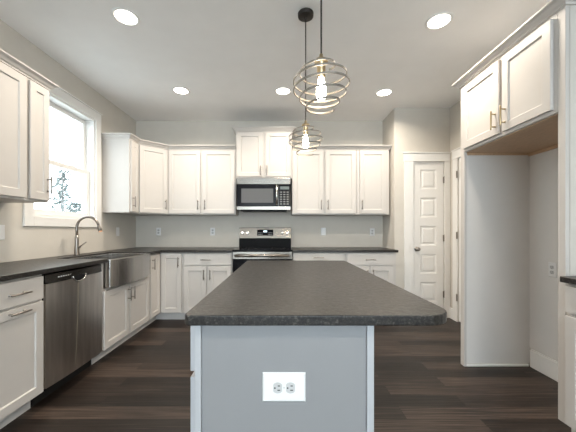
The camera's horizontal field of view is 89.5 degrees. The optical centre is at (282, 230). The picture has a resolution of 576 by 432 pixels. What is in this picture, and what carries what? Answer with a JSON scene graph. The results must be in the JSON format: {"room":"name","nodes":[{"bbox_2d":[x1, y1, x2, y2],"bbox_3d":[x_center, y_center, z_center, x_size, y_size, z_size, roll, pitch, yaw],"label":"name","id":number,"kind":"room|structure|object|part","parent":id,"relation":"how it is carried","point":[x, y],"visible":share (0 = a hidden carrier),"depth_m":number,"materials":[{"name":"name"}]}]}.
{"room":"kitchen","nodes":[
{"label":"kitchen","id":0,"kind":"room"},
{"bbox_2d":[0,19,135,262],"bbox_3d":[-2.264,-0.237,0.469,0.160,2.800,8.038,0,0,0],"label":"wall","id":1,"kind":"structure","parent":0,"point":[21,242],"depth_m":2.84,"materials":[{"name":"beige paint"}]},
{"bbox_2d":[0,225,4,239],"bbox_3d":[-2.179,0.014,2.250,0.008,0.115,0.070,0,0,0],"label":"light switch","id":2,"kind":"object","parent":1,"relation":"attached to","point":[2,227],"visible":1,"depth_m":2.26,"materials":[{"name":"white plastic"}]},
{"bbox_2d":[0,62,26,199],"bbox_3d":[-1.989,-0.665,1.720,0.386,0.893,0.756,0,0,0],"label":"upper cabinet","id":3,"kind":"object","parent":1,"relation":"attached to","point":[13,85],"visible":1,"depth_m":1.99,"materials":[{"name":"white paint"}]},
{"bbox_2d":[0,48,58,89],"bbox_3d":[-1.994,-1.140,1.847,0.379,0.054,1.010,0,0,0],"label":"crown molding","id":4,"kind":"structure","parent":3,"relation":"on","point":[6,58],"depth_m":2.07,"materials":[{"name":"white paint"}]},
{"bbox_2d":[0,78,51,202],"bbox_3d":[-1.989,-0.665,2.201,0.386,0.893,0.202,0,0,0],"label":"upper cabinet","id":5,"kind":"object","parent":1,"relation":"attached to","point":[38,179],"visible":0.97,"depth_m":2.19,"materials":[{"name":"white paint"}]},
{"bbox_3d":[-1.843,-0.666,2.204,0.020,0.865,0.172,0,0,0],"label":"door","id":6,"kind":"part","parent":5,"relation":"part of","materials":[{"name":"white paint"}]},
{"bbox_2d":[23,76,101,226],"bbox_3d":[-2.246,-0.716,2.963,0.176,1.357,1.059,0,0,0],"label":"window","id":7,"kind":"structure","parent":1,"relation":"in","point":[60,100],"depth_m":3.27,"materials":[{"name":"white paint"}]},
{"bbox_3d":[-2.253,-0.418,2.963,0.032,0.537,0.811,0,0,0],"label":"sash","id":8,"kind":"part","parent":7,"relation":"part of","materials":[{"name":"white paint"}]},
{"bbox_3d":[-2.293,-0.958,2.963,0.032,0.621,0.811,0,0,0],"label":"sash","id":9,"kind":"part","parent":7,"relation":"part of","materials":[{"name":"white paint"}]},
{"bbox_2d":[102,139,138,212],"bbox_3d":[-1.989,-0.665,3.623,0.386,0.893,0.206,0,0,0],"label":"upper cabinet","id":10,"kind":"object","parent":1,"relation":"attached to","point":[120,157],"visible":1,"depth_m":3.52,"materials":[{"name":"white paint"}]},
{"bbox_3d":[-1.843,-0.666,3.623,0.020,0.865,0.174,0,0,0],"label":"door","id":11,"kind":"part","parent":10,"relation":"part of","materials":[{"name":"white paint"}]},
{"bbox_2d":[136,121,382,246],"bbox_3d":[-0.342,-0.237,4.413,3.684,2.800,0.150,0,0,0],"label":"wall","id":12,"kind":"structure","parent":0,"point":[176,231],"depth_m":4.34,"materials":[{"name":"beige paint"}]},
{"bbox_2d":[113,144,174,215],"bbox_3d":[-1.873,-0.665,4.031,0.617,0.893,0.609,0,0,0],"label":"upper cabinet","id":13,"kind":"object","parent":12,"relation":"attached to","point":[153,161],"visible":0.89,"depth_m":3.86,"materials":[{"name":"white paint"}]},
{"bbox_3d":[-1.706,-0.666,3.860,0.360,0.865,0.020,0,0,-45],"label":"door","id":14,"kind":"part","parent":13,"relation":"part of","materials":[{"name":"white paint"}]},
{"bbox_2d":[101,133,235,149],"bbox_3d":[-1.454,-1.140,3.838,1.630,0.054,0.407,0,0,-23],"label":"crown molding","id":15,"kind":"structure","parent":13,"relation":"on","point":[131,136],"depth_m":3.94,"materials":[{"name":"white paint"}]},
{"bbox_2d":[156,228,160,234],"bbox_3d":[-1.844,0.016,4.333,0.070,0.115,0.009,0,0,0],"label":"wall outlet","id":16,"kind":"object","parent":12,"relation":"attached to","point":[158,230],"visible":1,"depth_m":4.33,"materials":[{"name":"white plastic"}]},
{"bbox_2d":[168,150,238,215],"bbox_3d":[-1.107,-0.665,4.143,0.932,0.893,0.386,0,0,0],"label":"upper cabinet","id":17,"kind":"object","parent":12,"relation":"attached to","point":[200,182],"visible":0.98,"depth_m":4.00,"materials":[{"name":"white paint"}]},
{"bbox_3d":[-1.342,-0.666,3.997,0.434,0.865,0.020,0,0,0],"label":"door","id":18,"kind":"part","parent":17,"relation":"part of","materials":[{"name":"white paint"}]},
{"bbox_3d":[-0.874,-0.666,3.997,0.438,0.865,0.020,0,0,0],"label":"door","id":19,"kind":"part","parent":17,"relation":"part of","materials":[{"name":"white paint"}]},
{"bbox_2d":[210,228,214,234],"bbox_3d":[-1.037,0.016,4.333,0.070,0.115,0.009,0,0,0],"label":"wall outlet","id":20,"kind":"object","parent":12,"relation":"attached to","point":[212,230],"visible":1,"depth_m":4.33,"materials":[{"name":"white plastic"}]},
{"bbox_2d":[236,132,291,180],"bbox_3d":[-0.252,-1.040,4.143,0.774,0.645,0.386,0,0,0],"label":"upper cabinet","id":21,"kind":"object","parent":12,"relation":"attached to","point":[258,154],"visible":0.98,"depth_m":4.00,"materials":[{"name":"white paint"}]},
{"bbox_3d":[-0.446,-1.046,3.997,0.350,0.607,0.020,0,0,0],"label":"door","id":22,"kind":"part","parent":21,"relation":"part of","materials":[{"name":"white paint"}]},
{"bbox_2d":[237,178,290,211],"bbox_3d":[-0.252,-0.491,4.111,0.732,0.444,0.448,0,0,0],"label":"microwave","id":23,"kind":"object","parent":21,"relation":"attached to","point":[253,194],"visible":1,"depth_m":3.93,"materials":[{"name":"silver metal"}]},
{"bbox_3d":[-0.336,-0.477,3.947,0.564,0.296,0.026,0,0,0],"label":"door","id":24,"kind":"part","parent":23,"relation":"part of","materials":[{"name":"black glass"}]},
{"bbox_3d":[-0.252,-0.304,3.949,0.732,0.046,0.022,0,0,0],"label":"trim","id":25,"kind":"part","parent":23,"relation":"part of","materials":[{"name":"silver metal"}]},
{"bbox_3d":[-0.074,-0.478,3.910,0.022,0.274,0.046,0,0,0],"label":"handle","id":26,"kind":"part","parent":23,"relation":"part of","materials":[{"name":"silver metal"}]},
{"bbox_3d":[0.032,-0.477,3.947,0.165,0.296,0.026,0,0,0],"label":"control panel","id":27,"kind":"part","parent":23,"relation":"part of","materials":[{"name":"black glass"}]},
{"bbox_2d":[232,126,295,137],"bbox_3d":[-0.252,-1.390,4.147,0.874,0.054,0.379,0,0,0],"label":"crown molding","id":28,"kind":"structure","parent":21,"relation":"attached to","point":[235,128],"depth_m":3.98,"materials":[{"name":"white paint"}]},
{"bbox_3d":[-0.058,-1.046,3.997,0.350,0.607,0.020,0,0,0],"label":"door","id":29,"kind":"part","parent":21,"relation":"part of","materials":[{"name":"white paint"}]},
{"bbox_2d":[321,228,325,234],"bbox_3d":[0.615,0.016,4.333,0.070,0.115,0.008,0,0,0],"label":"light switch","id":30,"kind":"object","parent":12,"relation":"attached to","point":[323,230],"visible":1,"depth_m":4.33,"materials":[{"name":"white plastic"}]},
{"bbox_2d":[291,150,355,215],"bbox_3d":[0.581,-0.665,4.143,0.887,0.893,0.386,0,0,0],"label":"upper cabinet","id":31,"kind":"object","parent":12,"relation":"attached to","point":[323,183],"visible":0.94,"depth_m":4.00,"materials":[{"name":"white paint"}]},
{"bbox_3d":[0.356,-0.666,3.997,0.414,0.865,0.020,0,0,0],"label":"door","id":32,"kind":"part","parent":31,"relation":"part of","materials":[{"name":"white paint"}]},
{"bbox_3d":[0.804,-0.666,3.997,0.410,0.865,0.020,0,0,0],"label":"door","id":33,"kind":"part","parent":31,"relation":"part of","materials":[{"name":"white paint"}]},
{"bbox_2d":[292,145,391,149],"bbox_3d":[0.831,-1.140,4.147,1.388,0.054,0.379,0,0,0],"label":"crown molding","id":34,"kind":"structure","parent":31,"relation":"on","point":[321,147],"depth_m":3.98,"materials":[{"name":"white paint"}]},
{"bbox_2d":[352,150,388,215],"bbox_3d":[1.250,-0.665,4.143,0.449,0.893,0.386,0,0,0],"label":"upper cabinet","id":35,"kind":"object","parent":12,"relation":"attached to","point":[372,166],"visible":0.98,"depth_m":4.00,"materials":[{"name":"white paint"}]},
{"bbox_3d":[1.247,-0.666,3.997,0.358,0.865,0.020,0,0,0],"label":"door","id":36,"kind":"part","parent":35,"relation":"part of","materials":[{"name":"white paint"}]},
{"bbox_2d":[370,228,374,235],"bbox_3d":[1.343,0.023,4.333,0.070,0.115,0.009,0,0,0],"label":"wall outlet","id":37,"kind":"object","parent":12,"relation":"attached to","point":[372,230],"visible":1,"depth_m":4.33,"materials":[{"name":"white plastic"}]},
{"bbox_2d":[0,0,562,120],"bbox_3d":[0.378,-1.687,0.469,5.524,0.100,8.138,0,0,0],"label":"ceiling","id":38,"kind":"structure","parent":0,"point":[232,56],"depth_m":2.61,"materials":[{"name":"paint"}]},
{"bbox_2d":[111,7,139,26],"bbox_3d":[-1.198,-1.633,2.228,0.200,0.006,0.200,0,0,0],"label":"recessed light","id":39,"kind":"object","parent":38,"relation":"in","point":[124,16],"visible":1,"depth_m":2.22,"materials":[{"name":"white paint"}]},
{"bbox_2d":[172,86,189,94],"bbox_3d":[-1.183,-1.633,3.398,0.200,0.006,0.200,0,0,0],"label":"recessed light","id":40,"kind":"object","parent":38,"relation":"in","point":[180,90],"visible":1,"depth_m":3.39,"materials":[{"name":"beige plastic"}]},
{"bbox_2d":[275,87,291,94],"bbox_3d":[0.010,-1.633,3.410,0.200,0.006,0.200,0,0,0],"label":"recessed light","id":41,"kind":"object","parent":38,"relation":"in","point":[280,90],"visible":1,"depth_m":3.40,"materials":[{"name":"beige plastic"}]},
{"bbox_2d":[289,7,322,155],"bbox_3d":[0.177,-1.101,2.190,0.256,1.071,0.257,0,0,0],"label":"pendant light","id":42,"kind":"object","parent":38,"relation":"hanging from","point":[306,14],"visible":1,"depth_m":2.17,"materials":[{"name":"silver metal"}]},
{"bbox_3d":[0.177,-1.207,2.190,0.008,0.770,0.008,0,0,0],"label":"cord","id":43,"kind":"part","parent":42,"relation":"part of","materials":[{"name":"brown metal"}]},
{"bbox_3d":[0.177,-0.671,2.190,0.256,0.211,0.257,0,0,0],"label":"lamp shade","id":44,"kind":"part","parent":42,"relation":"part of","materials":[{"name":"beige metal"}]},
{"bbox_2d":[302,121,309,134],"bbox_3d":[0.177,-0.774,2.190,0.062,0.105,0.062,0,0,0],"label":"socket","id":45,"kind":"object","parent":42,"relation":"attached to","point":[305,123],"depth_m":2.17,"materials":[{"name":"gold metal"}]},
{"bbox_3d":[0.177,-0.666,2.190,0.044,0.109,0.044,0,0,0],"label":"bulb","id":46,"kind":"part","parent":42,"relation":"part of","materials":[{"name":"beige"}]},
{"bbox_2d":[293,0,349,113],"bbox_3d":[0.178,-1.089,1.326,0.256,1.094,0.257,0,0,0],"label":"pendant light","id":47,"kind":"object","parent":38,"relation":"hanging from","point":[320,62],"visible":1,"depth_m":1.31,"materials":[{"name":"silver metal"}]},
{"bbox_2d":[314,53,327,77],"bbox_3d":[0.178,-0.751,1.326,0.062,0.105,0.062,0,0,0],"label":"socket","id":48,"kind":"object","parent":47,"relation":"attached to","point":[321,68],"depth_m":1.31,"materials":[{"name":"gold metal"}]},
{"bbox_3d":[0.178,-1.196,1.326,0.008,0.793,0.008,0,0,0],"label":"cord","id":49,"kind":"part","parent":47,"relation":"part of","materials":[{"name":"brown metal"}]},
{"bbox_3d":[0.178,-0.643,1.326,0.044,0.109,0.044,0,0,0],"label":"bulb","id":50,"kind":"part","parent":47,"relation":"part of","materials":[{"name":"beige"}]},
{"bbox_3d":[0.178,-0.648,1.326,0.256,0.211,0.257,0,0,0],"label":"lamp shade","id":51,"kind":"part","parent":47,"relation":"part of","materials":[{"name":"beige metal"}]},
{"bbox_2d":[375,88,392,96],"bbox_3d":[1.208,-1.633,3.447,0.200,0.006,0.200,0,0,0],"label":"recessed light","id":52,"kind":"object","parent":38,"relation":"in","point":[383,92],"visible":1,"depth_m":3.44,"materials":[{"name":"beige plastic"}]},
{"bbox_2d":[425,11,453,29],"bbox_3d":[1.225,-1.633,2.271,0.200,0.006,0.200,0,0,0],"label":"recessed light","id":53,"kind":"object","parent":38,"relation":"in","point":[440,20],"visible":1,"depth_m":2.26,"materials":[{"name":"beige plastic"}]},
{"bbox_2d":[0,318,570,431],"bbox_3d":[0.378,1.193,0.469,5.524,0.060,8.138,0,0,0],"label":"floor","id":54,"kind":"structure","parent":0,"point":[422,384],"depth_m":2.11,"materials":[{"name":"brown wood"}]},
{"bbox_2d":[0,274,43,428],"bbox_3d":[-1.848,0.723,1.678,0.666,0.880,0.452,0,0,0],"label":"base cabinet","id":55,"kind":"object","parent":54,"relation":"on","point":[21,303],"visible":0.98,"depth_m":1.74,"materials":[{"name":"white paint"}]},
{"bbox_3d":[-1.534,0.371,1.700,0.038,0.014,0.135,0,0,0],"label":"handle","id":56,"kind":"part","parent":55,"relation":"part of","materials":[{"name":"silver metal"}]},
{"bbox_3d":[-1.534,0.481,1.700,0.038,0.014,0.135,0,0,0],"label":"handle","id":57,"kind":"part","parent":55,"relation":"part of","materials":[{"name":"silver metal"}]},
{"bbox_3d":[-1.563,0.369,1.678,0.020,0.144,0.428,0,0,0],"label":"drawer","id":58,"kind":"part","parent":55,"relation":"part of","materials":[{"name":"white paint"}]},
{"bbox_2d":[31,264,101,406],"bbox_3d":[-1.841,0.727,2.213,0.605,0.872,0.602,0,0,0],"label":"dishwasher","id":59,"kind":"object","parent":54,"relation":"on","point":[72,299],"visible":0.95,"depth_m":2.13,"materials":[{"name":"silver metal"}]},
{"bbox_3d":[-1.663,1.113,2.213,0.022,0.099,0.602,0,0,0],"label":"kick plate","id":60,"kind":"part","parent":59,"relation":"part of","materials":[{"name":"black metal"}]},
{"bbox_3d":[-1.560,0.701,2.213,0.028,0.688,0.596,0,0,0],"label":"door","id":61,"kind":"part","parent":59,"relation":"part of","materials":[{"name":"silver metal"}]},
{"bbox_3d":[-1.560,0.323,2.213,0.028,0.063,0.596,0,0,0],"label":"control panel","id":62,"kind":"part","parent":59,"relation":"part of","materials":[{"name":"silver metal"}]},
{"bbox_2d":[91,263,148,364],"bbox_3d":[-1.848,0.723,2.972,0.666,0.880,0.900,0,0,0],"label":"base cabinet","id":63,"kind":"object","parent":54,"relation":"on","point":[125,308],"visible":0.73,"depth_m":2.84,"materials":[{"name":"white paint"}]},
{"bbox_3d":[-1.563,0.791,2.748,0.020,0.513,0.412,0,0,0],"label":"door","id":64,"kind":"part","parent":63,"relation":"part of","materials":[{"name":"white paint"}]},
{"bbox_3d":[-1.534,0.638,3.002,0.038,0.135,0.014,0,0,0],"label":"handle","id":65,"kind":"part","parent":63,"relation":"part of","materials":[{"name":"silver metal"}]},
{"bbox_3d":[-1.563,0.791,3.188,0.020,0.513,0.428,0,0,0],"label":"door","id":66,"kind":"part","parent":63,"relation":"part of","materials":[{"name":"white paint"}]},
{"bbox_2d":[142,253,184,328],"bbox_3d":[-1.726,0.723,3.880,0.909,0.880,0.911,0,0,0],"label":"base cabinet","id":67,"kind":"object","parent":54,"relation":"on","point":[166,276],"visible":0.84,"depth_m":3.71,"materials":[{"name":"white paint"}]},
{"bbox_2d":[0,247,237,281],"bbox_3d":[-1.411,0.265,2.894,1.542,0.032,2.884,0,0,0],"label":"countertop","id":68,"kind":"structure","parent":67,"relation":"on","point":[11,270],"depth_m":2.33,"materials":[{"name":"black stone"}]},
{"bbox_2d":[74,216,101,254],"bbox_3d":[-1.970,0.049,2.950,0.285,0.399,0.054,0,0,0],"label":"kitchen faucet","id":69,"kind":"object","parent":68,"relation":"on","point":[77,246],"visible":0.99,"depth_m":2.94,"materials":[{"name":"silver metal"}]},
{"bbox_2d":[69,253,150,287],"bbox_3d":[-1.728,0.385,2.970,0.525,0.247,0.796,0,0,0],"label":"farmhouse sink","id":70,"kind":"object","parent":68,"relation":"in","point":[120,268],"visible":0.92,"depth_m":2.82,"materials":[{"name":"silver metal"}]},
{"bbox_3d":[-1.563,0.673,3.571,0.020,0.750,0.262,0,0,0],"label":"door","id":71,"kind":"part","parent":67,"relation":"part of","materials":[{"name":"white paint"}]},
{"bbox_3d":[-1.417,0.673,3.717,0.258,0.750,0.020,0,0,0],"label":"door","id":72,"kind":"part","parent":67,"relation":"part of","materials":[{"name":"white paint"}]},
{"bbox_2d":[183,252,232,313],"bbox_3d":[-0.955,0.723,4.002,0.630,0.880,0.666,0,0,0],"label":"base cabinet","id":73,"kind":"object","parent":54,"relation":"on","point":[202,272],"visible":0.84,"depth_m":3.71,"materials":[{"name":"white paint"}]},
{"bbox_3d":[-1.114,0.753,3.717,0.288,0.589,0.020,0,0,0],"label":"door","id":74,"kind":"part","parent":73,"relation":"part of","materials":[{"name":"white paint"}]},
{"bbox_3d":[-0.957,0.370,3.717,0.603,0.142,0.020,0,0,0],"label":"drawer","id":75,"kind":"part","parent":73,"relation":"part of","materials":[{"name":"white paint"}]},
{"bbox_3d":[-0.799,0.753,3.717,0.289,0.589,0.020,0,0,0],"label":"door","id":76,"kind":"part","parent":73,"relation":"part of","materials":[{"name":"white paint"}]},
{"bbox_2d":[232,228,291,271],"bbox_3d":[-0.252,0.560,3.983,0.764,1.206,0.694,0,0,0],"label":"electric range","id":77,"kind":"object","parent":54,"relation":"on","point":[254,243],"visible":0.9,"depth_m":4.25,"materials":[{"name":"silver metal"}]},
{"bbox_3d":[-0.252,0.318,3.667,0.690,0.034,0.060,0,0,0],"label":"handle","id":78,"kind":"part","parent":77,"relation":"part of","materials":[{"name":"silver metal"}]},
{"bbox_2d":[232,247,291,250],"bbox_3d":[-0.252,0.253,3.978,0.764,0.018,0.560,0,0,0],"label":"cooktop","id":79,"kind":"object","parent":77,"relation":"in","point":[239,248],"depth_m":3.75,"materials":[{"name":"black glass"}]},
{"bbox_3d":[-0.252,0.629,3.713,0.754,0.718,0.027,0,0,0],"label":"oven door","id":80,"kind":"part","parent":77,"relation":"part of","materials":[{"name":"black glass"}]},
{"bbox_3d":[-0.252,0.318,3.698,0.754,0.090,0.002,0,0,0],"label":"door trim","id":81,"kind":"part","parent":77,"relation":"part of","materials":[{"name":"silver metal"}]},
{"bbox_2d":[191,326,373,431],"bbox_3d":[-0.004,0.723,1.635,0.568,0.881,1.500,0,0,0],"label":"kitchen island","id":82,"kind":"object","parent":54,"relation":"on","point":[228,363],"visible":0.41,"depth_m":0.89,"materials":[{"name":"grey paint"}]},
{"bbox_3d":[-0.278,0.369,1.150,0.020,0.144,0.478,0,0,0],"label":"drawer","id":83,"kind":"part","parent":82,"relation":"part of","materials":[{"name":"paint"}]},
{"bbox_3d":[-0.278,0.753,1.150,0.020,0.589,0.478,0,0,0],"label":"door","id":84,"kind":"part","parent":82,"relation":"part of","materials":[{"name":"paint"}]},
{"bbox_3d":[-0.257,0.672,1.635,0.020,0.781,1.500,0,0,0],"label":"panel","id":85,"kind":"part","parent":82,"relation":"part of","materials":[{"name":"paint"}]},
{"bbox_2d":[263,372,305,400],"bbox_3d":[0.006,0.479,0.887,0.132,0.089,0.009,0,0,0],"label":"wall outlet","id":86,"kind":"object","parent":82,"relation":"attached to","point":[277,386],"visible":1,"depth_m":0.89,"materials":[{"name":"white plastic"}]},
{"bbox_2d":[273,382,281,392],"bbox_3d":[-0.014,0.479,0.885,0.027,0.033,0.003,0,0,0],"label":"receptacle","id":87,"kind":"object","parent":86,"relation":"attached to","point":[277,386],"depth_m":0.88,"materials":[{"name":"plastic"}]},
{"bbox_2d":[286,382,294,393],"bbox_3d":[0.025,0.479,0.885,0.027,0.033,0.003,0,0,0],"label":"receptacle","id":88,"kind":"object","parent":86,"relation":"attached to","point":[290,386],"depth_m":0.88,"materials":[{"name":"plastic"}]},
{"bbox_2d":[185,260,446,325],"bbox_3d":[0.114,0.265,1.637,0.811,0.032,1.567,0,0,0],"label":"island countertop","id":89,"kind":"structure","parent":82,"relation":"on","point":[259,292],"depth_m":1.03,"materials":[{"name":"black stone"}]},
{"bbox_3d":[0.269,0.723,1.635,0.022,0.881,1.500,0,0,0],"label":"panel","id":90,"kind":"part","parent":82,"relation":"part of","materials":[{"name":"paint"}]},
{"bbox_2d":[292,251,344,260],"bbox_3d":[0.471,0.723,4.002,0.668,0.880,0.666,0,0,0],"label":"base cabinet","id":91,"kind":"object","parent":54,"relation":"on","point":[295,256],"visible":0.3,"depth_m":3.71,"materials":[{"name":"white paint"}]},
{"bbox_3d":[0.463,0.346,3.717,0.628,0.094,0.020,0,0,0],"label":"drawer","id":92,"kind":"part","parent":91,"relation":"part of","materials":[{"name":"white paint"}]},
{"bbox_2d":[291,247,397,252],"bbox_3d":[0.808,0.265,4.016,1.343,0.032,0.640,0,0,0],"label":"countertop","id":93,"kind":"structure","parent":91,"relation":"on","point":[294,249],"depth_m":3.70,"materials":[{"name":"black stone"}]},
{"bbox_2d":[345,253,395,284],"bbox_3d":[1.133,0.723,4.002,0.652,0.880,0.666,0,0,0],"label":"base cabinet","id":94,"kind":"object","parent":54,"relation":"on","point":[382,265],"visible":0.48,"depth_m":3.71,"materials":[{"name":"white paint"}]},
{"bbox_3d":[0.970,0.753,3.717,0.286,0.589,0.020,0,0,0],"label":"door","id":95,"kind":"part","parent":94,"relation":"part of","materials":[{"name":"white paint"}]},
{"bbox_3d":[1.122,0.370,3.717,0.590,0.142,0.020,0,0,0],"label":"drawer","id":96,"kind":"part","parent":94,"relation":"part of","materials":[{"name":"white paint"}]},
{"bbox_3d":[1.274,0.753,3.717,0.286,0.589,0.020,0,0,0],"label":"door","id":97,"kind":"part","parent":94,"relation":"part of","materials":[{"name":"white paint"}]},
{"bbox_2d":[461,5,575,431],"bbox_3d":[1.813,-0.037,2.063,0.630,2.400,0.942,0,0,0],"label":"enclosure","id":98,"kind":"object","parent":54,"relation":"on","point":[518,115],"visible":0.98,"depth_m":2.38,"materials":[{"name":"white paint"}]},
{"bbox_3d":[1.545,-0.951,2.269,0.020,0.522,0.410,0,0,0],"label":"door","id":99,"kind":"part","parent":98,"relation":"part of","materials":[{"name":"white paint"}]},
{"bbox_3d":[1.516,-0.792,2.094,0.038,0.135,0.014,0,0,0],"label":"handle","id":100,"kind":"part","parent":98,"relation":"part of","materials":[{"name":"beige metal"}]},
{"bbox_3d":[1.842,-0.037,2.509,0.572,2.400,0.050,0,0,0],"label":"panel","id":101,"kind":"part","parent":98,"relation":"part of","materials":[{"name":"white paint"}]},
{"bbox_3d":[1.842,1.153,2.488,0.532,0.020,0.012,0,0,0],"label":"shoe molding","id":102,"kind":"part","parent":98,"relation":"part of","materials":[{"name":"white paint"}]},
{"bbox_3d":[1.516,-0.792,2.002,0.038,0.135,0.014,0,0,0],"label":"handle","id":103,"kind":"part","parent":98,"relation":"part of","materials":[{"name":"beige metal"}]},
{"bbox_3d":[1.852,-0.666,2.067,0.548,0.005,0.850,0,0,0],"label":"underside panel","id":104,"kind":"part","parent":98,"relation":"part of","materials":[{"name":"brown wood"}]},
{"bbox_3d":[1.545,-0.951,1.849,0.020,0.522,0.370,0,0,0],"label":"door","id":105,"kind":"part","parent":98,"relation":"part of","materials":[{"name":"white paint"}]},
{"bbox_3d":[2.125,0.183,2.067,0.006,1.639,0.851,0,0,0],"label":"panel","id":106,"kind":"part","parent":98,"relation":"part of","materials":[{"name":"paint"}]},
{"bbox_3d":[1.842,-0.037,1.618,0.572,2.400,0.044,0,0,0],"label":"panel","id":107,"kind":"part","parent":98,"relation":"part of","materials":[{"name":"white paint"}]},
{"bbox_2d":[565,283,575,430],"bbox_3d":[1.812,0.723,1.365,0.628,0.880,0.452,0,0,0],"label":"base cabinet","id":108,"kind":"object","parent":54,"relation":"on","point":[570,289],"visible":0.93,"depth_m":1.55,"materials":[{"name":"white paint"}]},
{"bbox_2d":[560,276,575,284],"bbox_3d":[1.820,0.265,1.365,0.616,0.032,0.450,0,0,0],"label":"countertop","id":109,"kind":"structure","parent":108,"relation":"on","point":[565,279],"depth_m":1.54,"materials":[{"name":"black stone"}]},
{"bbox_3d":[1.545,0.370,1.363,0.020,0.142,0.431,0,0,0],"label":"drawer","id":110,"kind":"part","parent":108,"relation":"part of","materials":[{"name":"white paint"}]},
{"bbox_2d":[383,108,449,288],"bbox_3d":[1.870,-0.237,4.186,0.740,2.800,0.605,0,0,0],"label":"wall","id":111,"kind":"structure","parent":0,"point":[405,129],"depth_m":3.88,"materials":[{"name":"beige paint"}]},
{"bbox_2d":[403,152,450,317],"bbox_3d":[1.922,0.060,3.900,0.630,2.205,0.163,0,0,0],"label":"door","id":112,"kind":"structure","parent":111,"relation":"in","point":[426,174],"depth_m":3.89,"materials":[{"name":"white paint"}]},
{"bbox_2d":[450,100,554,365],"bbox_3d":[2.245,-0.237,0.469,0.230,2.800,8.038,0,0,0],"label":"wall","id":113,"kind":"structure","parent":0,"point":[455,110],"depth_m":3.78,"materials":[{"name":"beige paint"}]},
{"bbox_2d":[451,147,460,321],"bbox_3d":[2.244,0.060,3.311,0.069,2.205,0.988,0,0,0],"label":"door","id":114,"kind":"structure","parent":113,"relation":"in","point":[456,153],"depth_m":3.70,"materials":[{"name":"white paint"}]},
{"bbox_2d":[529,349,557,381],"bbox_3d":[2.120,1.085,2.068,0.020,0.155,0.827,0,0,0],"label":"baseboard","id":115,"kind":"structure","parent":113,"relation":"attached to","point":[540,362],"depth_m":2.34,"materials":[{"name":"white paint"}]},
{"bbox_2d":[548,262,556,277],"bbox_3d":[2.117,0.308,2.278,0.009,0.115,0.070,0,0,0],"label":"wall outlet","id":116,"kind":"object","parent":113,"relation":"attached to","point":[552,267],"visible":1,"depth_m":2.27,"materials":[{"name":"white plastic"}]},
{"bbox_2d":[452,0,575,88],"bbox_3d":[1.817,-1.265,2.065,0.623,0.054,1.038,0,0,0],"label":"crown molding","id":117,"kind":"structure","parent":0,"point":[552,6],"depth_m":1.90,"materials":[{"name":"white paint"}]},
{"label":"outside","id":118,"kind":"structure","parent":0,"visible":0},
{"bbox_3d":[-31.300,2.013,25.000,57.400,0.100,70.000,0,0,0],"label":"ground","id":119,"kind":"structure","parent":118,"visible":0},
{"bbox_2d":[46,168,74,211],"bbox_3d":[-9.104,-0.430,12.074,1.262,4.790,1.312,0,0,24],"label":"tree","id":120,"kind":"object","parent":119,"relation":"on","point":[60,193],"visible":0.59,"depth_m":11.98,"materials":[{"name":"green plant"}]},
{"bbox_2d":[65,202,80,212],"bbox_3d":[-10.898,0.240,15.490,1.739,3.457,1.789,0,0,0],"label":"shrub","id":121,"kind":"object","parent":119,"relation":"on","point":[77,204],"visible":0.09,"depth_m":15.31,"materials":[{"name":"green plant"}]}
]}

